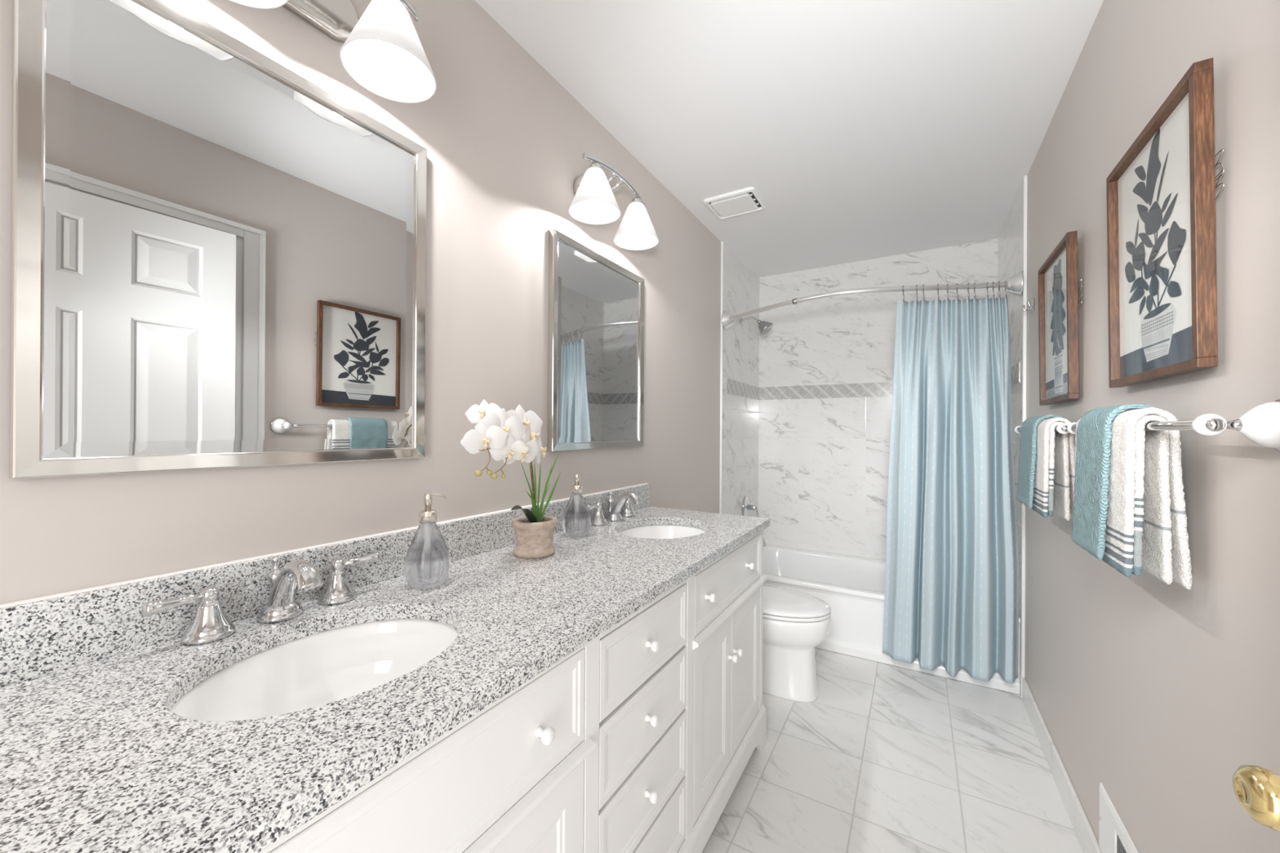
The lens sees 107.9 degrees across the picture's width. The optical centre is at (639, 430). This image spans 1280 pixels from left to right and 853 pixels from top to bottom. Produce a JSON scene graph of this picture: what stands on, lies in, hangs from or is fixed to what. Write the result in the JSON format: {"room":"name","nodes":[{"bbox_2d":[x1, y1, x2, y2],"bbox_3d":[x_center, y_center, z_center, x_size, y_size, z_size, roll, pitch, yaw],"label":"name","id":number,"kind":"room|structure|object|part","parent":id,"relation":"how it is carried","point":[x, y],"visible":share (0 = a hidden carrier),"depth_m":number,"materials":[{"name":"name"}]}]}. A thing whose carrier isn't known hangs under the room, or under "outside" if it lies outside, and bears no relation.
{"room":"bathroom","nodes":[
{"label":"bathroom","id":0,"kind":"room"},
{"bbox_2d":[0,0,759,604],"bbox_3d":[-0.299,0.019,1.695,0.112,2.465,4.852,0,0,31],"label":"wall","id":1,"kind":"structure","parent":0,"point":[505,143],"depth_m":1.30,"materials":[{"name":"grey paint"}]},
{"bbox_2d":[8,0,426,479],"bbox_3d":[-0.702,-0.319,0.904,0.021,0.774,0.620,0,0,31],"label":"wall mirror","id":2,"kind":"object","parent":1,"relation":"attached to","point":[218,257],"visible":1,"depth_m":0.80,"materials":[{"name":"silver metal"}]},
{"bbox_2d":[0,484,650,687],"bbox_3d":[-0.438,0.297,1.356,0.020,0.104,1.876,0,0,31],"label":"backsplash","id":3,"kind":"structure","parent":1,"relation":"attached to","point":[37,638],"depth_m":0.77,"materials":[{"name":"stone"}]},
{"bbox_2d":[229,0,436,103],"bbox_3d":[-0.611,-0.860,0.877,0.200,0.199,0.461,0,0,31],"label":"vanity light","id":4,"kind":"object","parent":1,"relation":"attached to","point":[382,51],"visible":1,"depth_m":0.98,"materials":[{"name":"white glass"}]},
{"bbox_3d":[-0.675,-0.837,0.752,0.181,0.152,0.181,0,0,31],"label":"lamp shade","id":5,"kind":"part","parent":4,"relation":"part of","materials":[{"name":"white glass"}]},
{"bbox_3d":[-0.687,-0.891,0.923,0.022,0.112,0.250,0,0,31],"label":"plate","id":6,"kind":"part","parent":4,"relation":"part of","materials":[{"name":"silver metal"}]},
{"bbox_3d":[-0.532,-0.836,0.993,0.181,0.152,0.181,0,0,31],"label":"lamp shade","id":7,"kind":"part","parent":4,"relation":"part of","materials":[{"name":"white glass"}]},
{"bbox_3d":[-0.532,-0.840,0.993,0.077,0.114,0.077,0,0,31],"label":"bulb","id":8,"kind":"part","parent":4,"relation":"part of","materials":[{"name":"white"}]},
{"bbox_2d":[547,228,644,451],"bbox_3d":[-0.146,-0.305,1.842,0.021,0.755,0.612,0,0,31],"label":"wall mirror","id":9,"kind":"object","parent":1,"relation":"attached to","point":[596,304],"visible":1,"depth_m":1.78,"materials":[{"name":"silver metal"}]},
{"bbox_2d":[568,152,658,250],"bbox_3d":[-0.094,-0.856,1.750,0.200,0.199,0.461,0,0,31],"label":"vanity light","id":10,"kind":"object","parent":1,"relation":"attached to","point":[594,202],"visible":1,"depth_m":1.70,"materials":[{"name":"white glass"}]},
{"bbox_3d":[-0.170,-0.887,1.796,0.022,0.112,0.250,0,0,31],"label":"plate","id":11,"kind":"part","parent":10,"relation":"part of","materials":[{"name":"silver metal"}]},
{"bbox_3d":[-0.157,-0.833,1.625,0.181,0.152,0.181,0,0,31],"label":"lamp shade","id":12,"kind":"part","parent":10,"relation":"part of","materials":[{"name":"white glass"}]},
{"bbox_3d":[-0.157,-0.837,1.625,0.077,0.114,0.077,0,0,31],"label":"bulb","id":13,"kind":"part","parent":10,"relation":"part of","materials":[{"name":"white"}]},
{"bbox_3d":[-0.130,-0.927,1.745,0.107,0.041,0.011,0,0,31],"label":"arm","id":14,"kind":"part","parent":10,"relation":"part of","materials":[{"name":"silver metal"}]},
{"bbox_3d":[-0.106,-0.927,1.786,0.107,0.041,0.011,0,0,31],"label":"arm","id":15,"kind":"part","parent":10,"relation":"part of","materials":[{"name":"silver metal"}]},
{"bbox_3d":[-0.014,-0.832,1.866,0.181,0.152,0.181,0,0,31],"label":"lamp shade","id":16,"kind":"part","parent":10,"relation":"part of","materials":[{"name":"white glass"}]},
{"bbox_3d":[-0.014,-0.836,1.866,0.077,0.114,0.077,0,0,31],"label":"bulb","id":17,"kind":"part","parent":10,"relation":"part of","materials":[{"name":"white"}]},
{"bbox_2d":[719,241,723,513],"bbox_3d":[0.518,0.025,2.975,0.014,2.465,0.016,0,0,31],"label":"trim","id":18,"kind":"structure","parent":1,"relation":"attached to","point":[722,242],"depth_m":2.97,"materials":[{"name":"white paint"}]},
{"bbox_2d":[726,377,759,399],"bbox_3d":[0.751,-0.289,3.353,0.003,0.098,0.732,0,0,31],"label":"trim","id":19,"kind":"structure","parent":1,"relation":"attached to","point":[733,387],"depth_m":3.31,"materials":[{"name":"tile"}]},
{"bbox_2d":[742,496,759,515],"bbox_3d":[0.812,0.560,3.373,0.094,0.160,0.160,0,0,31],"label":"shower valve","id":20,"kind":"object","parent":1,"relation":"attached to","point":[747,507],"visible":0.94,"depth_m":3.35,"materials":[{"name":"silver metal"}]},
{"bbox_3d":[0.836,0.578,3.364,0.043,0.080,0.052,0,0,31],"label":"lever","id":21,"kind":"part","parent":20,"relation":"part of","materials":[{"name":"silver metal"}]},
{"bbox_2d":[739,316,773,335],"bbox_3d":[0.811,-0.731,3.235,0.221,0.146,0.104,0,0,31],"label":"shower","id":22,"kind":"object","parent":1,"relation":"attached to","point":[764,326],"visible":0.98,"depth_m":3.19,"materials":[{"name":"silver metal"}]},
{"bbox_3d":[0.770,-0.775,3.255,0.130,0.058,0.058,0,0,31],"label":"shower arm","id":23,"kind":"part","parent":22,"relation":"part of","materials":[{"name":"silver metal"}]},
{"bbox_2d":[721,271,1023,328],"bbox_3d":[1.132,-0.707,2.525,1.508,0.116,0.345,0,0,31],"label":"shower curtain rod","id":24,"kind":"object","parent":1,"relation":"attached to","point":[1015,284],"visible":0.99,"depth_m":2.33,"materials":[{"name":"silver metal"}]},
{"bbox_3d":[1.121,-0.707,2.505,1.508,0.025,0.298,0,0,31],"label":"rod","id":25,"kind":"part","parent":24,"relation":"part of","materials":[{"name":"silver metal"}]},
{"bbox_2d":[986,281,988,298],"bbox_3d":[1.687,-0.679,2.261,0.010,0.085,0.034,0,0,31],"label":"curtain hook","id":26,"kind":"object","parent":24,"relation":"hanging from","point":[987,282],"visible":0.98,"depth_m":2.25,"materials":[{"name":"silver metal"}]},
{"bbox_2d":[992,281,994,298],"bbox_3d":[1.712,-0.678,2.256,0.010,0.085,0.034,0,0,31],"label":"curtain hook","id":27,"kind":"object","parent":24,"relation":"hanging from","point":[993,282],"visible":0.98,"depth_m":2.25,"materials":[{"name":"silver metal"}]},
{"bbox_2d":[998,280,1000,297],"bbox_3d":[1.736,-0.678,2.251,0.010,0.085,0.034,0,0,31],"label":"curtain hook","id":28,"kind":"object","parent":24,"relation":"hanging from","point":[999,281],"visible":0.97,"depth_m":2.24,"materials":[{"name":"silver metal"}]},
{"bbox_3d":[1.514,-0.680,2.291,0.010,0.085,0.035,0,0,31],"label":"curtain hook","id":29,"kind":"object","parent":24,"relation":"hanging from","visible":0},
{"bbox_2d":[882,296,1018,684],"bbox_3d":[1.522,0.271,2.291,0.571,1.832,0.139,0,0,22],"label":"shower curtain","id":30,"kind":"object","parent":29,"relation":"hanging from","point":[952,581],"visible":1,"depth_m":2.28,"materials":[{"name":"blue fabric"}]},
{"bbox_2d":[475,0,1103,277],"bbox_3d":[0.406,-1.249,1.283,1.774,0.080,4.852,0,0,31],"label":"ceiling","id":31,"kind":"structure","parent":0,"point":[864,130],"depth_m":1.70,"materials":[{"name":"white paint"}]},
{"bbox_2d":[702,186,766,219],"bbox_3d":[0.506,-1.199,2.476,0.276,0.016,0.244,0,0,31],"label":"exhaust fan","id":32,"kind":"object","parent":31,"relation":"attached to","point":[748,200],"visible":1,"depth_m":2.45,"materials":[{"name":"white paint"}]},
{"bbox_3d":[0.504,-1.197,2.482,0.231,0.012,0.176,0,0,31],"label":"panel","id":33,"kind":"part","parent":32,"relation":"part of","materials":[{"name":"white paint"}]},
{"bbox_2d":[758,238,997,559],"bbox_3d":[1.614,0.032,3.323,1.744,2.465,0.100,0,0,31],"label":"wall","id":34,"kind":"structure","parent":0,"point":[824,463],"depth_m":3.38,"materials":[{"name":"tile"}]},
{"bbox_2d":[759,382,893,399],"bbox_3d":[1.581,-0.284,3.284,1.500,0.098,0.003,0,0,31],"label":"trim","id":35,"kind":"structure","parent":34,"relation":"attached to","point":[881,388],"depth_m":3.40,"materials":[{"name":"tile"}]},
{"bbox_2d":[702,647,1083,852],"bbox_3d":[0.095,1.284,0.712,1.704,0.060,6.132,0,0,31],"label":"floor","id":36,"kind":"structure","parent":0,"point":[886,758],"depth_m":1.70,"materials":[{"name":"tile"}]},
{"bbox_2d":[259,530,768,852],"bbox_3d":[-0.199,0.816,1.213,0.576,0.872,1.876,0,0,31],"label":"vanity cabinet","id":37,"kind":"object","parent":36,"relation":"on","point":[639,739],"visible":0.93,"depth_m":0.94,"materials":[{"name":"white paint"}]},
{"bbox_2d":[0,483,769,852],"bbox_3d":[-0.201,0.311,1.215,0.574,0.138,1.876,0,0,31],"label":"countertop","id":38,"kind":"structure","parent":37,"relation":"on","point":[95,757],"depth_m":0.65,"materials":[{"name":"stone"}]},
{"bbox_2d":[141,551,379,645],"bbox_3d":[-0.632,0.289,0.845,0.161,0.116,0.362,0,0,31],"label":"faucet","id":39,"kind":"object","parent":38,"relation":"on","point":[210,624],"visible":1,"depth_m":0.82,"materials":[{"name":"silver metal"}]},
{"bbox_3d":[-0.742,0.275,0.742,0.022,0.022,0.072,0,0,25],"label":"lever","id":40,"kind":"part","parent":39,"relation":"part of","materials":[{"name":"silver metal"}]},
{"bbox_3d":[-0.724,0.305,0.782,0.068,0.084,0.068,0,0,31],"label":"handle","id":41,"kind":"part","parent":39,"relation":"part of","materials":[{"name":"silver metal"}]},
{"bbox_3d":[-0.686,0.292,0.877,0.027,0.110,0.027,0,0,31],"label":"lift rod","id":42,"kind":"part","parent":39,"relation":"part of","materials":[{"name":"silver metal"}]},
{"bbox_3d":[-0.631,0.289,0.845,0.159,0.116,0.069,0,0,31],"label":"spout","id":43,"kind":"part","parent":39,"relation":"part of","materials":[{"name":"silver metal"}]},
{"bbox_3d":[-0.621,0.306,0.956,0.068,0.084,0.068,0,0,31],"label":"handle","id":44,"kind":"part","parent":39,"relation":"part of","materials":[{"name":"silver metal"}]},
{"bbox_3d":[-0.594,0.276,0.991,0.022,0.022,0.072,0,0,36],"label":"lever","id":45,"kind":"part","parent":39,"relation":"part of","materials":[{"name":"silver metal"}]},
{"bbox_2d":[170,618,458,721],"bbox_3d":[-0.484,0.460,0.745,0.360,0.161,0.420,0,0,31],"label":"sink","id":46,"kind":"object","parent":38,"relation":"in","point":[332,665],"visible":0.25,"depth_m":0.85,"materials":[{"name":"white ceramic"}]},
{"bbox_2d":[403,493,450,589],"bbox_3d":[-0.479,0.246,1.051,0.097,0.205,0.097,0,0,31],"label":"soap dispenser","id":47,"kind":"object","parent":38,"relation":"on","point":[427,562],"visible":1,"depth_m":1.02,"materials":[{"name":"clear glass"}]},
{"bbox_2d":[460,399,560,558],"bbox_3d":[-0.334,0.136,1.258,0.137,0.427,0.363,0,0,24],"label":"potted orchid","id":48,"kind":"object","parent":38,"relation":"on","point":[508,435],"visible":1,"depth_m":1.23,"materials":[{"name":"plant"}]},
{"bbox_3d":[-0.391,-0.048,1.166,0.092,0.061,0.020,0,0,-3],"label":"flower","id":49,"kind":"part","parent":48,"relation":"part of","materials":[{"name":"white plant"}]},
{"bbox_3d":[-0.375,0.017,1.122,0.062,0.079,0.089,0,0,31],"label":"flower","id":50,"kind":"part","parent":48,"relation":"part of","materials":[{"name":"white plant"}]},
{"bbox_3d":[-0.343,-0.011,1.164,0.129,0.090,0.012,0,0,-42],"label":"flower","id":51,"kind":"part","parent":48,"relation":"part of","materials":[{"name":"white plant"}]},
{"bbox_3d":[-0.329,0.043,1.169,0.102,0.066,0.022,0,0,-34],"label":"flower","id":52,"kind":"part","parent":48,"relation":"part of","materials":[{"name":"white plant"}]},
{"bbox_3d":[-0.310,0.047,1.212,0.031,0.080,0.125,0,0,37],"label":"flower","id":53,"kind":"part","parent":48,"relation":"part of","materials":[{"name":"white plant"}]},
{"bbox_3d":[-0.315,-0.028,1.240,0.025,0.084,0.130,0,0,43],"label":"flower","id":54,"kind":"part","parent":48,"relation":"part of","materials":[{"name":"white plant"}]},
{"bbox_3d":[-0.295,0.008,1.247,0.014,0.090,0.120,0,0,15],"label":"flower","id":55,"kind":"part","parent":48,"relation":"part of","materials":[{"name":"white plant"}]},
{"bbox_3d":[-0.347,0.117,1.235,0.011,0.296,0.196,0,0,31],"label":"stem","id":56,"kind":"part","parent":48,"relation":"part of","materials":[{"name":"plant"}]},
{"bbox_3d":[-0.299,0.301,1.321,0.124,0.098,0.124,0,0,31],"label":"pot","id":57,"kind":"part","parent":48,"relation":"part of","materials":[{"name":"ceramic"}]},
{"bbox_3d":[-0.287,0.052,1.310,0.017,0.087,0.112,0,0,-8],"label":"flower","id":58,"kind":"part","parent":48,"relation":"part of","materials":[{"name":"white plant"}]},
{"bbox_2d":[561,473,591,537],"bbox_3d":[-0.211,0.248,1.552,0.097,0.205,0.097,0,0,31],"label":"soap dispenser","id":59,"kind":"object","parent":38,"relation":"on","point":[576,518],"visible":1,"depth_m":1.52,"materials":[{"name":"clear glass"}]},
{"bbox_2d":[561,493,591,537],"bbox_3d":[-0.211,0.279,1.552,0.097,0.142,0.097,0,0,31],"label":"bottle","id":60,"kind":"object","parent":59,"relation":"attached to","point":[576,518],"depth_m":1.52,"materials":[{"name":"clear glass"}]},
{"bbox_2d":[586,491,642,525],"bbox_3d":[-0.063,0.294,1.805,0.161,0.116,0.366,0,0,31],"label":"faucet","id":61,"kind":"object","parent":38,"relation":"on","point":[615,514],"visible":0.95,"depth_m":1.80,"materials":[{"name":"silver metal"}]},
{"bbox_3d":[-0.174,0.279,1.700,0.022,0.022,0.072,0,0,25],"label":"lever","id":62,"kind":"part","parent":61,"relation":"part of","materials":[{"name":"silver metal"}]},
{"bbox_3d":[-0.156,0.309,1.740,0.068,0.084,0.068,0,0,31],"label":"handle","id":63,"kind":"part","parent":61,"relation":"part of","materials":[{"name":"silver metal"}]},
{"bbox_3d":[-0.117,0.296,1.837,0.027,0.110,0.027,0,0,31],"label":"lift rod","id":64,"kind":"part","parent":61,"relation":"part of","materials":[{"name":"silver metal"}]},
{"bbox_3d":[-0.062,0.294,1.805,0.159,0.116,0.069,0,0,31],"label":"spout","id":65,"kind":"part","parent":61,"relation":"part of","materials":[{"name":"silver metal"}]},
{"bbox_3d":[-0.051,0.310,1.918,0.068,0.084,0.068,0,0,31],"label":"handle","id":66,"kind":"part","parent":61,"relation":"part of","materials":[{"name":"silver metal"}]},
{"bbox_2d":[617,524,706,538],"bbox_3d":[0.082,0.464,1.700,0.360,0.161,0.420,0,0,31],"label":"sink","id":67,"kind":"object","parent":38,"relation":"in","point":[651,531],"visible":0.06,"depth_m":1.87,"materials":[{"name":"white ceramic"}]},
{"bbox_3d":[-0.266,0.589,0.572,0.018,0.025,0.697,0,0,31],"label":"waist moulding","id":68,"kind":"part","parent":37,"relation":"part of","materials":[{"name":"white paint"}]},
{"bbox_3d":[-0.188,0.853,0.741,0.018,0.490,0.296,0,0,31],"label":"door","id":69,"kind":"part","parent":37,"relation":"part of","materials":[{"name":"white paint"}]},
{"bbox_3d":[-0.154,0.495,0.758,0.029,0.025,0.025,0,0,31],"label":"knob","id":70,"kind":"part","parent":37,"relation":"part of","materials":[{"name":"white ceramic"}]},
{"bbox_3d":[0.015,0.836,1.083,0.018,0.169,0.401,0,0,31],"label":"drawer","id":71,"kind":"part","parent":37,"relation":"part of","materials":[{"name":"white paint"}]},
{"bbox_3d":[0.016,0.661,1.083,0.018,0.160,0.401,0,0,31],"label":"drawer","id":72,"kind":"part","parent":37,"relation":"part of","materials":[{"name":"white paint"}]},
{"bbox_3d":[0.017,0.491,1.083,0.018,0.161,0.401,0,0,31],"label":"drawer","id":73,"kind":"part","parent":37,"relation":"part of","materials":[{"name":"white paint"}]},
{"bbox_3d":[0.027,0.838,1.067,0.029,0.025,0.025,0,0,31],"label":"knob","id":74,"kind":"part","parent":37,"relation":"part of","materials":[{"name":"white ceramic"}]},
{"bbox_3d":[0.028,0.663,1.067,0.029,0.025,0.025,0,0,31],"label":"knob","id":75,"kind":"part","parent":37,"relation":"part of","materials":[{"name":"white ceramic"}]},
{"bbox_3d":[0.029,0.493,1.067,0.029,0.025,0.025,0,0,31],"label":"knob","id":76,"kind":"part","parent":37,"relation":"part of","materials":[{"name":"white paint"}]},
{"bbox_3d":[0.014,1.011,1.083,0.018,0.161,0.401,0,0,31],"label":"drawer","id":77,"kind":"part","parent":37,"relation":"part of","materials":[{"name":"white paint"}]},
{"bbox_3d":[0.208,0.492,1.369,0.029,0.025,0.025,0,0,31],"label":"knob","id":78,"kind":"part","parent":37,"relation":"part of","materials":[{"name":"white ceramic"}]},
{"bbox_3d":[0.220,0.856,1.429,0.018,0.490,0.301,0,0,31],"label":"door","id":79,"kind":"part","parent":37,"relation":"part of","materials":[{"name":"white paint"}]},
{"bbox_3d":[0.331,0.593,1.580,0.018,0.025,0.700,0,0,31],"label":"waist moulding","id":80,"kind":"part","parent":37,"relation":"part of","materials":[{"name":"white paint"}]},
{"bbox_3d":[0.306,0.748,1.528,0.029,0.025,0.025,0,0,31],"label":"knob","id":81,"kind":"part","parent":37,"relation":"part of","materials":[{"name":"white paint"}]},
{"bbox_3d":[0.331,0.748,1.570,0.029,0.025,0.025,0,0,31],"label":"knob","id":82,"kind":"part","parent":37,"relation":"part of","materials":[{"name":"white paint"}]},
{"bbox_3d":[0.383,0.857,1.704,0.018,0.490,0.331,0,0,31],"label":"door","id":83,"kind":"part","parent":37,"relation":"part of","materials":[{"name":"white paint"}]},
{"bbox_3d":[0.401,0.493,1.695,0.029,0.025,0.025,0,0,31],"label":"knob","id":84,"kind":"part","parent":37,"relation":"part of","materials":[{"name":"white ceramic"}]},
{"bbox_2d":[762,585,831,702],"bbox_3d":[0.576,0.879,2.363,0.736,0.757,0.470,0,0,31],"label":"toilet","id":85,"kind":"object","parent":36,"relation":"on","point":[795,622],"visible":0.44,"depth_m":2.17,"materials":[{"name":"white ceramic"}]},
{"bbox_3d":[0.684,0.862,2.299,0.486,0.017,0.370,0,0,31],"label":"seat","id":86,"kind":"part","parent":85,"relation":"part of","materials":[{"name":"white plastic"}]},
{"bbox_3d":[0.681,0.838,2.301,0.490,0.027,0.370,0,0,31],"label":"lid","id":87,"kind":"part","parent":85,"relation":"part of","materials":[{"name":"white ceramic"}]},
{"bbox_2d":[763,544,1020,694],"bbox_3d":[1.369,1.076,2.940,1.499,0.370,0.800,0,0,31],"label":"bathtub","id":88,"kind":"object","parent":36,"relation":"on","point":[853,587],"visible":0.2,"depth_m":2.66,"materials":[{"name":"white ceramic"}]},
{"bbox_2d":[763,544,1020,622],"bbox_3d":[1.370,1.044,2.940,1.499,0.305,0.800,0,0,31],"label":"basin","id":89,"kind":"object","parent":88,"relation":"in","point":[853,587],"depth_m":3.19,"materials":[{"name":"white ceramic"}]},
{"bbox_2d":[997,0,1279,852],"bbox_3d":[1.096,0.027,0.869,0.132,2.465,4.852,0,0,31],"label":"wall","id":90,"kind":"structure","parent":0,"point":[1144,687],"depth_m":0.94,"materials":[{"name":"grey paint"}]},
{"bbox_2d":[1010,362,1019,386],"bbox_3d":[2.039,-0.282,2.589,0.003,0.098,0.732,0,0,31],"label":"trim","id":91,"kind":"structure","parent":90,"relation":"attached to","point":[1015,370],"depth_m":2.36,"materials":[{"name":"tile"}]},
{"bbox_2d":[1020,175,1027,698],"bbox_3d":[1.812,0.033,2.196,0.014,2.465,0.018,0,0,31],"label":"trim","id":92,"kind":"structure","parent":90,"relation":"attached to","point":[1025,177],"depth_m":2.19,"materials":[{"name":"white paint"}]},
{"bbox_2d":[1022,298,1034,311],"bbox_3d":[1.723,-0.555,2.068,0.041,0.051,0.024,0,0,31],"label":"robe hook","id":93,"kind":"object","parent":90,"relation":"attached to","point":[1032,307],"visible":1,"depth_m":2.06,"materials":[{"name":"silver metal"}]},
{"bbox_3d":[1.738,-0.555,2.059,0.005,0.050,0.024,0,0,31],"label":"plate","id":94,"kind":"part","parent":93,"relation":"part of","materials":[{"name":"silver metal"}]},
{"bbox_2d":[1014,422,1069,434],"bbox_3d":[1.436,-0.004,1.637,0.090,0.075,0.755,0,0,31],"label":"towel bar","id":95,"kind":"object","parent":90,"relation":"attached to","point":[1061,428],"visible":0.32,"depth_m":1.35,"materials":[{"name":"silver metal"}]},
{"bbox_2d":[1019,417,1075,520],"bbox_3d":[1.371,0.118,1.570,0.090,0.314,0.402,0,0,31],"label":"hand towel","id":96,"kind":"object","parent":95,"relation":"hanging from","point":[1055,468],"visible":0.78,"depth_m":1.42,"materials":[{"name":"white fabric"}]},
{"bbox_2d":[1016,414,1062,508],"bbox_3d":[1.373,0.102,1.575,0.125,0.306,0.226,0,0,31],"label":"washcloth","id":97,"kind":"object","parent":96,"relation":"on","point":[1028,440],"visible":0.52,"depth_m":1.56,"materials":[{"name":"teal fabric"}]},
{"bbox_2d":[1038,231,1082,405],"bbox_3d":[1.458,-0.359,1.623,0.032,0.524,0.413,-1,0,31],"label":"framed picture","id":98,"kind":"object","parent":90,"relation":"attached to","point":[1058,288],"visible":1,"depth_m":1.60,"materials":[{"name":"brown wood"}]},
{"bbox_2d":[1044,246,1067,399],"bbox_3d":[1.462,-0.359,1.625,0.007,0.490,0.373,-1,0,31],"label":"artwork","id":99,"kind":"object","parent":98,"relation":"attached to","point":[1056,264],"depth_m":1.64,"materials":[{"name":"white paper"}]},
{"bbox_2d":[1022,677,1102,852],"bbox_3d":[1.330,1.209,1.391,0.011,0.105,1.848,0,0,31],"label":"baseboard","id":100,"kind":"structure","parent":90,"relation":"attached to","point":[1087,840],"depth_m":1.60,"materials":[{"name":"wood"}]},
{"bbox_2d":[1098,782,1138,852],"bbox_3d":[1.173,1.063,1.125,0.010,0.181,0.380,0,0,31],"label":"air vent","id":101,"kind":"object","parent":90,"relation":"in","point":[1113,837],"visible":1,"depth_m":1.20,"materials":[{"name":"white metal"}]},
{"bbox_2d":[1106,57,1224,387],"bbox_3d":[1.069,-0.368,0.967,0.032,0.523,0.430,-1,0,31],"label":"framed picture","id":102,"kind":"object","parent":90,"relation":"attached to","point":[1161,194],"visible":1,"depth_m":0.92,"materials":[{"name":"brown wood"}]},
{"bbox_2d":[1117,92,1193,377],"bbox_3d":[1.073,-0.368,0.968,0.007,0.489,0.389,-1,0,31],"label":"artwork","id":103,"kind":"object","parent":102,"relation":"attached to","point":[1154,236],"depth_m":0.96},
{"bbox_2d":[1066,399,1279,450],"bbox_3d":[1.035,-0.007,0.961,0.090,0.075,0.747,0,0,31],"label":"towel bar","id":104,"kind":"object","parent":90,"relation":"attached to","point":[1260,424],"visible":0.62,"depth_m":0.66,"materials":[{"name":"silver metal"}]},
{"bbox_2d":[1074,407,1192,589],"bbox_3d":[1.026,0.120,0.987,0.090,0.324,0.337,0,0,31],"label":"hand towel","id":105,"kind":"object","parent":104,"relation":"hanging from","point":[1146,521],"visible":0.67,"depth_m":0.86,"materials":[{"name":"white fabric"}]},
{"bbox_2d":[1071,403,1155,559],"bbox_3d":[1.025,0.104,0.990,0.125,0.316,0.196,0,0,31],"label":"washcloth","id":106,"kind":"object","parent":105,"relation":"on","point":[1091,482],"visible":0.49,"depth_m":0.98,"materials":[{"name":"teal fabric"}]},
{"bbox_3d":[1.011,-0.007,0.975,0.015,0.015,0.652,0,0,31],"label":"rail","id":107,"kind":"part","parent":104,"relation":"part of","materials":[{"name":"silver metal"}]},
{"bbox_3d":[0.856,-0.008,0.676,0.027,0.019,0.019,0,0,31],"label":"post","id":108,"kind":"part","parent":104,"relation":"part of","materials":[{"name":"silver metal"}]},
{"bbox_2d":[1232,764,1279,831],"bbox_3d":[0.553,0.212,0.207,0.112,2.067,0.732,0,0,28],"label":"door knob","id":109,"kind":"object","parent":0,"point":[1256,788],"depth_m":0.48,"materials":[{"name":"gold metal"}]}
]}

